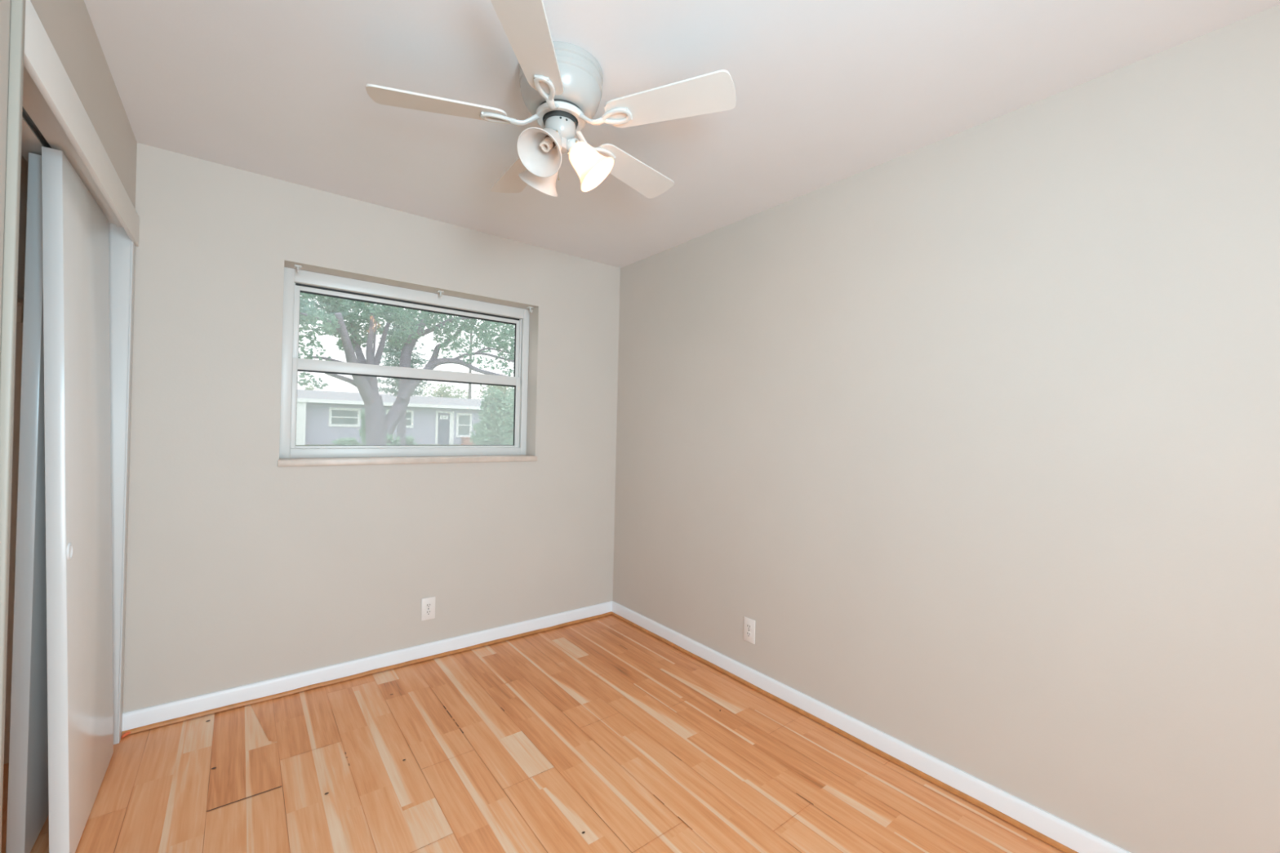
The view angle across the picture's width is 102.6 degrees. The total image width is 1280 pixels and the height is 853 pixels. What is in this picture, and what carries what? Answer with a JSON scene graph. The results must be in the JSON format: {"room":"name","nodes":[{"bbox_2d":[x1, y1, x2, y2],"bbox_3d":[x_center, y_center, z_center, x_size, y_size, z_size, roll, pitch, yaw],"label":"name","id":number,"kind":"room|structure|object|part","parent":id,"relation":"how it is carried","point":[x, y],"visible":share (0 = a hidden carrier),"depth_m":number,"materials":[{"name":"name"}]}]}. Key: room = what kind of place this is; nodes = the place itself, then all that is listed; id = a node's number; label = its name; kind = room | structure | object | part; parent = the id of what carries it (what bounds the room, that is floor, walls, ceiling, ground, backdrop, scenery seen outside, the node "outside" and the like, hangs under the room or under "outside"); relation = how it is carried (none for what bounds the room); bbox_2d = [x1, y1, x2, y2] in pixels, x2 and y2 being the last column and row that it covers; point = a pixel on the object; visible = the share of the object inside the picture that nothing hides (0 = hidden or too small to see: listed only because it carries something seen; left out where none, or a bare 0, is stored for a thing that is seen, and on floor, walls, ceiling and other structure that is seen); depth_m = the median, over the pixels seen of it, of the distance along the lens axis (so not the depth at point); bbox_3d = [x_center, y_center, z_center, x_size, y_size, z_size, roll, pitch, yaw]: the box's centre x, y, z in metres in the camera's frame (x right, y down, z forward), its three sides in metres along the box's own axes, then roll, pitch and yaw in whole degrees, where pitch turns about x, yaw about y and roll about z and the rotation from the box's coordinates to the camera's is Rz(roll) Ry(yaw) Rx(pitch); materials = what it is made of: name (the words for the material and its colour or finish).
{"room":"empty bedroom","nodes":[
{"label":"empty bedroom","id":0,"kind":"room"},
{"bbox_2d":[4,155,28,764],"bbox_3d":[-1.994,0.045,1.172,0.658,2.440,1.619,2,0,-38],"label":"wall","id":1,"kind":"structure","parent":0,"point":[24,170],"depth_m":1.92,"materials":[{"name":"paint"}]},
{"bbox_2d":[16,297,23,323],"bbox_3d":[-2.019,-0.426,1.201,0.435,0.080,1.525,2,0,-38],"label":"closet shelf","id":2,"kind":"object","parent":1,"relation":"attached to","point":[20,302],"visible":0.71,"depth_m":1.91,"materials":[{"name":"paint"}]},
{"bbox_2d":[0,0,137,360],"bbox_3d":[-0.645,0.070,0.106,0.160,2.440,4.959,2,0,-38],"label":"wall","id":3,"kind":"structure","parent":0,"point":[68,24],"depth_m":1.39,"materials":[{"name":"beige paint"}]},
{"bbox_2d":[0,0,25,852],"bbox_3d":[-1.218,0.132,0.981,0.016,2.300,0.018,2,0,-38],"label":"trim","id":4,"kind":"structure","parent":3,"relation":"attached to","point":[17,24],"depth_m":0.98,"materials":[{"name":"paint"}]},
{"bbox_2d":[22,106,51,148],"bbox_3d":[-1.701,-0.803,1.478,0.014,0.017,1.328,2,0,-38],"label":"door track","id":5,"kind":"object","parent":3,"relation":"attached to","point":[28,119],"visible":0.22,"depth_m":1.38,"materials":[{"name":"black metal"}]},
{"bbox_2d":[5,152,48,852],"bbox_3d":[-1.956,0.235,1.722,0.041,2.046,0.640,2,0,-38],"label":"door","id":6,"kind":"structure","parent":5,"relation":"hanging from","point":[28,770],"depth_m":1.48,"materials":[{"name":"paint"}]},
{"bbox_2d":[41,146,113,852],"bbox_3d":[-1.850,0.240,1.703,0.093,2.048,0.644,2,0,-38],"label":"door","id":7,"kind":"structure","parent":5,"relation":"hanging from","point":[76,271],"depth_m":1.55,"materials":[{"name":"paint"}]},
{"bbox_3d":[-1.651,0.361,1.484,0.006,0.049,0.049,2,0,-38],"label":"finger pull","id":8,"kind":"part","parent":7,"relation":"part of","materials":[{"name":"white paint"}]},
{"bbox_2d":[21,66,123,227],"bbox_3d":[-1.695,-0.799,1.482,0.159,0.024,1.331,2,0,-38],"label":"trim","id":9,"kind":"structure","parent":3,"relation":"attached to","point":[34,104],"depth_m":1.41,"materials":[{"name":"paint"}]},
{"bbox_2d":[23,0,139,246],"bbox_3d":[-1.642,-0.797,1.556,0.014,0.120,1.428,2,0,-38],"label":"trim","id":10,"kind":"structure","parent":3,"relation":"attached to","point":[42,61],"depth_m":1.28,"materials":[{"name":"paint"}]},
{"bbox_2d":[122,142,620,712],"bbox_3d":[-1.478,0.139,2.735,3.397,2.590,0.210,2,0,-38],"label":"wall","id":11,"kind":"structure","parent":0,"point":[243,568],"depth_m":2.49,"materials":[{"name":"beige paint"}]},
{"bbox_2d":[108,222,135,744],"bbox_3d":[-2.144,0.223,2.028,0.166,2.085,0.060,2,0,-38],"label":"trim","id":12,"kind":"structure","parent":11,"relation":"attached to","point":[122,251],"depth_m":2.04,"materials":[{"name":"paint"}]},
{"bbox_2d":[293,264,302,272],"bbox_3d":[-1.675,-0.768,2.509,0.032,0.039,0.057,2,0,-38],"label":"curtain bracket","id":13,"kind":"object","parent":11,"relation":"attached to","point":[297,267],"visible":1,"depth_m":2.50,"materials":[{"name":"white metal"}]},
{"bbox_3d":[-1.680,-0.785,2.515,0.032,0.006,0.040,2,0,-38],"label":"plate","id":14,"kind":"part","parent":13,"relation":"part of","materials":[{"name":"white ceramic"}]},
{"bbox_2d":[121,611,611,735],"bbox_3d":[-1.159,1.280,2.842,2.434,0.018,0.013,2,0,-38],"label":"trim","id":15,"kind":"structure","parent":11,"relation":"attached to","point":[390,667],"depth_m":2.56,"materials":[{"name":"brown wood"}]},
{"bbox_2d":[122,600,612,731],"bbox_3d":[-1.159,1.245,2.856,2.459,0.083,0.014,2,0,-38],"label":"baseboard","id":16,"kind":"structure","parent":11,"relation":"attached to","point":[135,718],"depth_m":2.56,"materials":[{"name":"paint"}]},
{"bbox_2d":[277,266,537,466],"bbox_3d":[-1.231,-0.287,2.907,1.339,0.976,0.222,2,0,-38],"label":"window","id":17,"kind":"structure","parent":11,"relation":"in","point":[303,282],"depth_m":2.82,"materials":[{"name":"plastic"}]},
{"bbox_3d":[-1.271,-0.105,2.953,1.226,0.454,0.026,2,0,-38],"label":"sash","id":18,"kind":"part","parent":17,"relation":"part of","materials":[{"name":"plastic"}]},
{"bbox_3d":[-1.276,-0.494,2.975,1.219,0.418,0.024,2,0,-38],"label":"sash","id":19,"kind":"part","parent":17,"relation":"part of","materials":[{"name":"plastic"}]},
{"bbox_3d":[-1.225,0.187,2.883,1.339,0.030,0.167,2,0,-38],"label":"sill","id":20,"kind":"part","parent":17,"relation":"part of","materials":[{"name":"beige wood"}]},
{"bbox_2d":[421,596,435,621],"bbox_3d":[-1.174,1.011,2.844,0.074,0.122,0.009,2,0,-38],"label":"electrical outlet","id":21,"kind":"object","parent":11,"relation":"attached to","point":[428,605],"visible":1,"depth_m":2.84,"materials":[{"name":"plastic"}]},
{"bbox_2d":[425,609,431,614],"bbox_3d":[-1.173,1.030,2.842,0.029,0.029,0.003,2,0,-38],"label":"receptacle","id":22,"kind":"object","parent":21,"relation":"attached to","point":[427,611],"depth_m":2.84,"materials":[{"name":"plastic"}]},
{"bbox_2d":[426,602,431,608],"bbox_3d":[-1.172,0.992,2.842,0.029,0.029,0.003,2,0,-38],"label":"receptacle","id":23,"kind":"object","parent":21,"relation":"attached to","point":[428,605],"depth_m":2.84,"materials":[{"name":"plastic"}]},
{"bbox_2d":[436,290,444,297],"bbox_3d":[-1.139,-0.754,2.926,0.032,0.039,0.057,2,0,-38],"label":"curtain bracket","id":24,"kind":"object","parent":11,"relation":"attached to","point":[437,291],"visible":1,"depth_m":2.92,"materials":[{"name":"white metal"}]},
{"bbox_2d":[0,614,1065,852],"bbox_3d":[0.090,1.309,0.670,3.221,0.002,5.019,2,0,-38],"label":"floor","id":25,"kind":"structure","parent":0,"point":[602,735],"depth_m":1.93,"materials":[{"name":"brown wood"}]},
{"bbox_2d":[121,731,130,737],"bbox_3d":[-2.102,1.258,2.094,0.015,0.014,0.033,1,0,7],"label":"scrap","id":26,"kind":"object","parent":25,"relation":"on","point":[126,733],"visible":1,"depth_m":2.09,"materials":[{"name":"orange wood"}]},
{"bbox_2d":[84,0,1279,267],"bbox_3d":[0.107,-1.180,0.746,3.397,0.100,5.269,2,0,-38],"label":"ceiling","id":27,"kind":"structure","parent":0,"point":[828,92],"depth_m":1.68,"materials":[{"name":"paint"}]},
{"bbox_2d":[365,0,736,198],"bbox_3d":[-0.264,-0.948,1.667,1.077,0.369,1.056,2,0,-38],"label":"ceiling fan","id":28,"kind":"object","parent":27,"relation":"hanging from","point":[561,83],"visible":1,"depth_m":1.55,"materials":[{"name":"metal"}]},
{"bbox_3d":[-0.605,-0.967,1.551,0.393,0.033,0.130,1,0,-17],"label":"fan blade","id":29,"kind":"part","parent":28,"relation":"part of","materials":[{"name":"white laminate"}]},
{"bbox_3d":[-0.446,-0.961,1.945,0.130,0.033,0.393,2,0,-35],"label":"fan blade","id":30,"kind":"part","parent":28,"relation":"part of","materials":[{"name":"white laminate"}]},
{"bbox_3d":[-0.266,-0.961,1.276,0.130,0.033,0.393,1,0,6],"label":"fan blade","id":31,"kind":"part","parent":28,"relation":"part of","materials":[{"name":"white laminate"}]},
{"bbox_2d":[518,169,558,196],"bbox_3d":[-0.327,-0.840,1.721,0.144,0.150,0.133,1,0,16],"label":"shade","id":32,"kind":"object","parent":28,"relation":"attached to","point":[547,185],"depth_m":1.68,"materials":[{"name":"glass"}]},
{"bbox_2d":[516,127,561,177],"bbox_3d":[-0.287,-0.840,1.533,0.144,0.150,0.133,2,0,-40],"label":"shade","id":33,"kind":"object","parent":28,"relation":"attached to","point":[539,150],"depth_m":1.56,"materials":[{"name":"glass"}]},
{"bbox_2d":[566,137,613,191],"bbox_3d":[-0.153,-0.842,1.636,0.156,0.162,0.135,2,0,-38],"label":"shade","id":34,"kind":"object","parent":28,"relation":"attached to","point":[592,167],"depth_m":1.62,"materials":[{"name":"glass"}]},
{"bbox_3d":[-0.033,-0.952,1.923,0.130,0.033,0.393,1,0,42],"label":"fan blade","id":35,"kind":"part","parent":28,"relation":"part of","materials":[{"name":"white laminate"}]},
{"bbox_3d":[0.086,-0.951,1.515,0.393,0.033,0.130,1,0,24],"label":"fan blade","id":36,"kind":"part","parent":28,"relation":"part of","materials":[{"name":"white laminate"}]},
{"bbox_2d":[613,4,1279,852],"bbox_3d":[1.435,0.135,1.664,0.120,2.460,5.059,2,0,-38],"label":"wall","id":37,"kind":"structure","parent":0,"point":[975,429],"depth_m":1.75,"materials":[{"name":"beige paint"}]},
{"bbox_2d":[743,616,755,644],"bbox_3d":[0.564,1.052,2.645,0.009,0.122,0.074,2,0,-38],"label":"electrical outlet","id":38,"kind":"object","parent":37,"relation":"attached to","point":[748,624],"visible":1,"depth_m":2.64,"materials":[{"name":"plastic"}]},
{"bbox_2d":[746,631,751,637],"bbox_3d":[0.561,1.071,2.643,0.003,0.029,0.029,2,0,-38],"label":"receptacle","id":39,"kind":"object","parent":38,"relation":"attached to","point":[748,633],"depth_m":2.64,"materials":[{"name":"plastic"}]},
{"bbox_2d":[746,623,751,629],"bbox_3d":[0.562,1.032,2.643,0.003,0.029,0.029,2,0,-38],"label":"receptacle","id":40,"kind":"object","parent":38,"relation":"attached to","point":[748,625],"depth_m":2.64,"materials":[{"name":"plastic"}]},
{"bbox_2d":[611,611,1078,852],"bbox_3d":[1.319,1.331,1.645,0.013,0.018,4.946,2,0,-38],"label":"trim","id":41,"kind":"structure","parent":37,"relation":"attached to","point":[1019,824],"depth_m":2.07,"materials":[{"name":"brown wood"}]},
{"bbox_2d":[612,600,1131,852],"bbox_3d":[1.325,1.296,1.657,0.014,0.083,4.959,2,0,-38],"label":"baseboard","id":42,"kind":"structure","parent":37,"relation":"attached to","point":[1060,830],"depth_m":2.01,"materials":[{"name":"paint"}]},
{"label":"outside","id":43,"kind":"structure","parent":0,"visible":0},
{"bbox_2d":[295,444,475,445],"bbox_3d":[-29.999,0.989,54.715,140.000,0.001,116.831,2,0,-38],"label":"lawn","id":44,"kind":"structure","parent":43,"point":[433,444],"depth_m":30.60,"materials":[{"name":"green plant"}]},
{"bbox_2d":[304,384,315,390],"bbox_3d":[-28.207,-1.314,43.936,1.761,4.592,1.855,2,0,-38],"label":"tree","id":45,"kind":"object","parent":44,"relation":"on","point":[306,388],"visible":0.03,"depth_m":44.25,"materials":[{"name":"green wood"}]},
{"bbox_2d":[331,437,360,445],"bbox_3d":[-16.682,0.909,28.988,1.388,0.651,1.404,1,0,8],"label":"leafy shrub","id":46,"kind":"object","parent":44,"relation":"on","point":[347,441],"visible":0.97,"depth_m":28.61,"materials":[{"name":"green plant"}]},
{"bbox_2d":[358,408,365,445],"bbox_3d":[-16.256,0.097,30.453,0.761,2.498,0.818,1,0,11],"label":"leafy shrub","id":47,"kind":"object","parent":44,"relation":"on","point":[362,429],"visible":0.34,"depth_m":30.26,"materials":[{"name":"green plant"}]},
{"bbox_2d":[383,433,400,444],"bbox_3d":[-6.766,0.807,13.979,0.499,1.242,0.464,2,0,-38],"label":"leafy shrub","id":48,"kind":"object","parent":44,"relation":"on","point":[391,441],"visible":0.23,"depth_m":13.94,"materials":[{"name":"green plant"}]},
{"bbox_2d":[295,389,513,444],"bbox_3d":[-19.199,-0.612,37.012,23.300,3.520,9.600,2,0,-38],"label":"house","id":49,"kind":"structure","parent":44,"relation":"on","point":[322,417],"depth_m":34.31,"materials":[{"name":"grey paint"}]},
{"bbox_3d":[-20.171,-0.186,30.460,0.470,2.560,0.250,2,0,-38],"label":"post","id":50,"kind":"part","parent":49,"relation":"part of","materials":[{"name":"white wood"}]},
{"bbox_3d":[-18.646,-0.582,32.357,1.430,0.880,0.016,2,0,-38],"label":"pane","id":51,"kind":"part","parent":49,"relation":"part of","materials":[{"name":"clear glass"}]},
{"bbox_3d":[-16.099,-0.524,34.343,1.390,0.900,0.016,2,0,-38],"label":"pane","id":52,"kind":"part","parent":49,"relation":"part of","materials":[{"name":"clear glass"}]},
{"bbox_3d":[-13.837,0.156,36.094,0.800,2.220,0.045,2,0,-38],"label":"entry door","id":53,"kind":"part","parent":49,"relation":"part of","materials":[{"name":"grey wood"}]},
{"bbox_3d":[-13.803,-0.649,36.079,0.560,0.270,0.015,2,0,-38],"label":"pane","id":54,"kind":"part","parent":49,"relation":"part of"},
{"bbox_3d":[-13.775,0.098,36.132,1.260,2.340,0.070,2,0,-38],"label":"door frame","id":55,"kind":"part","parent":49,"relation":"part of","materials":[{"name":"white wood"}]},
{"bbox_3d":[-12.708,-0.094,36.990,0.810,1.420,0.016,2,0,-38],"label":"pane","id":56,"kind":"part","parent":49,"relation":"part of","materials":[{"name":"clear glass"}]},
{"bbox_2d":[377,311,431,444],"bbox_3d":[-11.193,-2.144,24.204,2.597,6.824,2.727,2,0,-38],"label":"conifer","id":57,"kind":"object","parent":44,"relation":"on","point":[401,428],"visible":0.31,"depth_m":24.00,"materials":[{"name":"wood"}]},
{"bbox_2d":[297,292,515,445],"bbox_3d":[-6.183,-1.780,15.527,11.651,6.949,4.993,2,0,-38],"label":"oak tree","id":58,"kind":"object","parent":44,"relation":"on","point":[378,424],"visible":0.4,"depth_m":14.58,"materials":[{"name":"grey plant"}]},
{"bbox_2d":[405,435,417,444],"bbox_3d":[-13.977,0.919,30.921,1.064,0.808,1.083,2,0,-38],"label":"leafy shrub","id":59,"kind":"object","parent":44,"relation":"on","point":[410,439],"visible":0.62,"depth_m":30.72,"materials":[{"name":"green plant"}]},
{"bbox_2d":[417,382,459,398],"bbox_3d":[-22.169,-1.674,56.080,5.014,6.309,5.097,2,0,-38],"label":"tree","id":60,"kind":"object","parent":44,"relation":"on","point":[446,393],"visible":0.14,"depth_m":56.22,"materials":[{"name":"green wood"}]},
{"bbox_2d":[453,388,479,399],"bbox_3d":[-18.474,-1.274,54.068,2.873,5.581,2.602,2,0,-38],"label":"tree","id":61,"kind":"object","parent":44,"relation":"on","point":[460,389],"visible":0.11,"depth_m":53.88,"materials":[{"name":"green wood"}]},
{"bbox_2d":[460,437,473,444],"bbox_3d":[-12.161,1.035,36.306,0.900,0.540,0.700,2,0,-38],"label":"brick planter","id":62,"kind":"object","parent":44,"relation":"on","point":[464,441],"visible":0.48,"depth_m":35.98,"materials":[{"name":"brick"}]},
{"bbox_2d":[468,327,479,399],"bbox_3d":[-16.669,-4.530,50.299,2.200,11.600,0.370,2,0,-38],"label":"utility pole","id":63,"kind":"object","parent":44,"relation":"on","point":[471,334],"visible":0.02,"depth_m":50.23,"materials":[{"name":"grey wood"}]},
{"bbox_3d":[-16.690,-4.531,50.327,0.285,11.600,0.300,2,0,-38],"label":"post","id":64,"kind":"part","parent":63,"relation":"part of","materials":[{"name":"grey wood"}]},
{"bbox_2d":[469,386,514,444],"bbox_3d":[-4.354,0.127,15.685,1.590,2.768,1.494,2,0,-38],"label":"leafy shrub","id":65,"kind":"object","parent":44,"relation":"on","point":[496,425],"visible":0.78,"depth_m":15.31,"materials":[{"name":"green plant"}]},
{"bbox_2d":[478,384,514,399],"bbox_3d":[-14.688,-1.834,51.969,4.202,6.346,4.545,2,0,-38],"label":"tree","id":66,"kind":"object","parent":44,"relation":"on","point":[501,388],"visible":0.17,"depth_m":51.48,"materials":[{"name":"green plant"}]},
{"bbox_2d":[505,386,514,444],"bbox_3d":[-5.880,-0.940,25.804,2.441,4.688,2.488,1,0,39],"label":"leafy shrub","id":67,"kind":"object","parent":44,"relation":"on","point":[508,388],"visible":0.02,"depth_m":25.40,"materials":[{"name":"green plant"}]}
]}

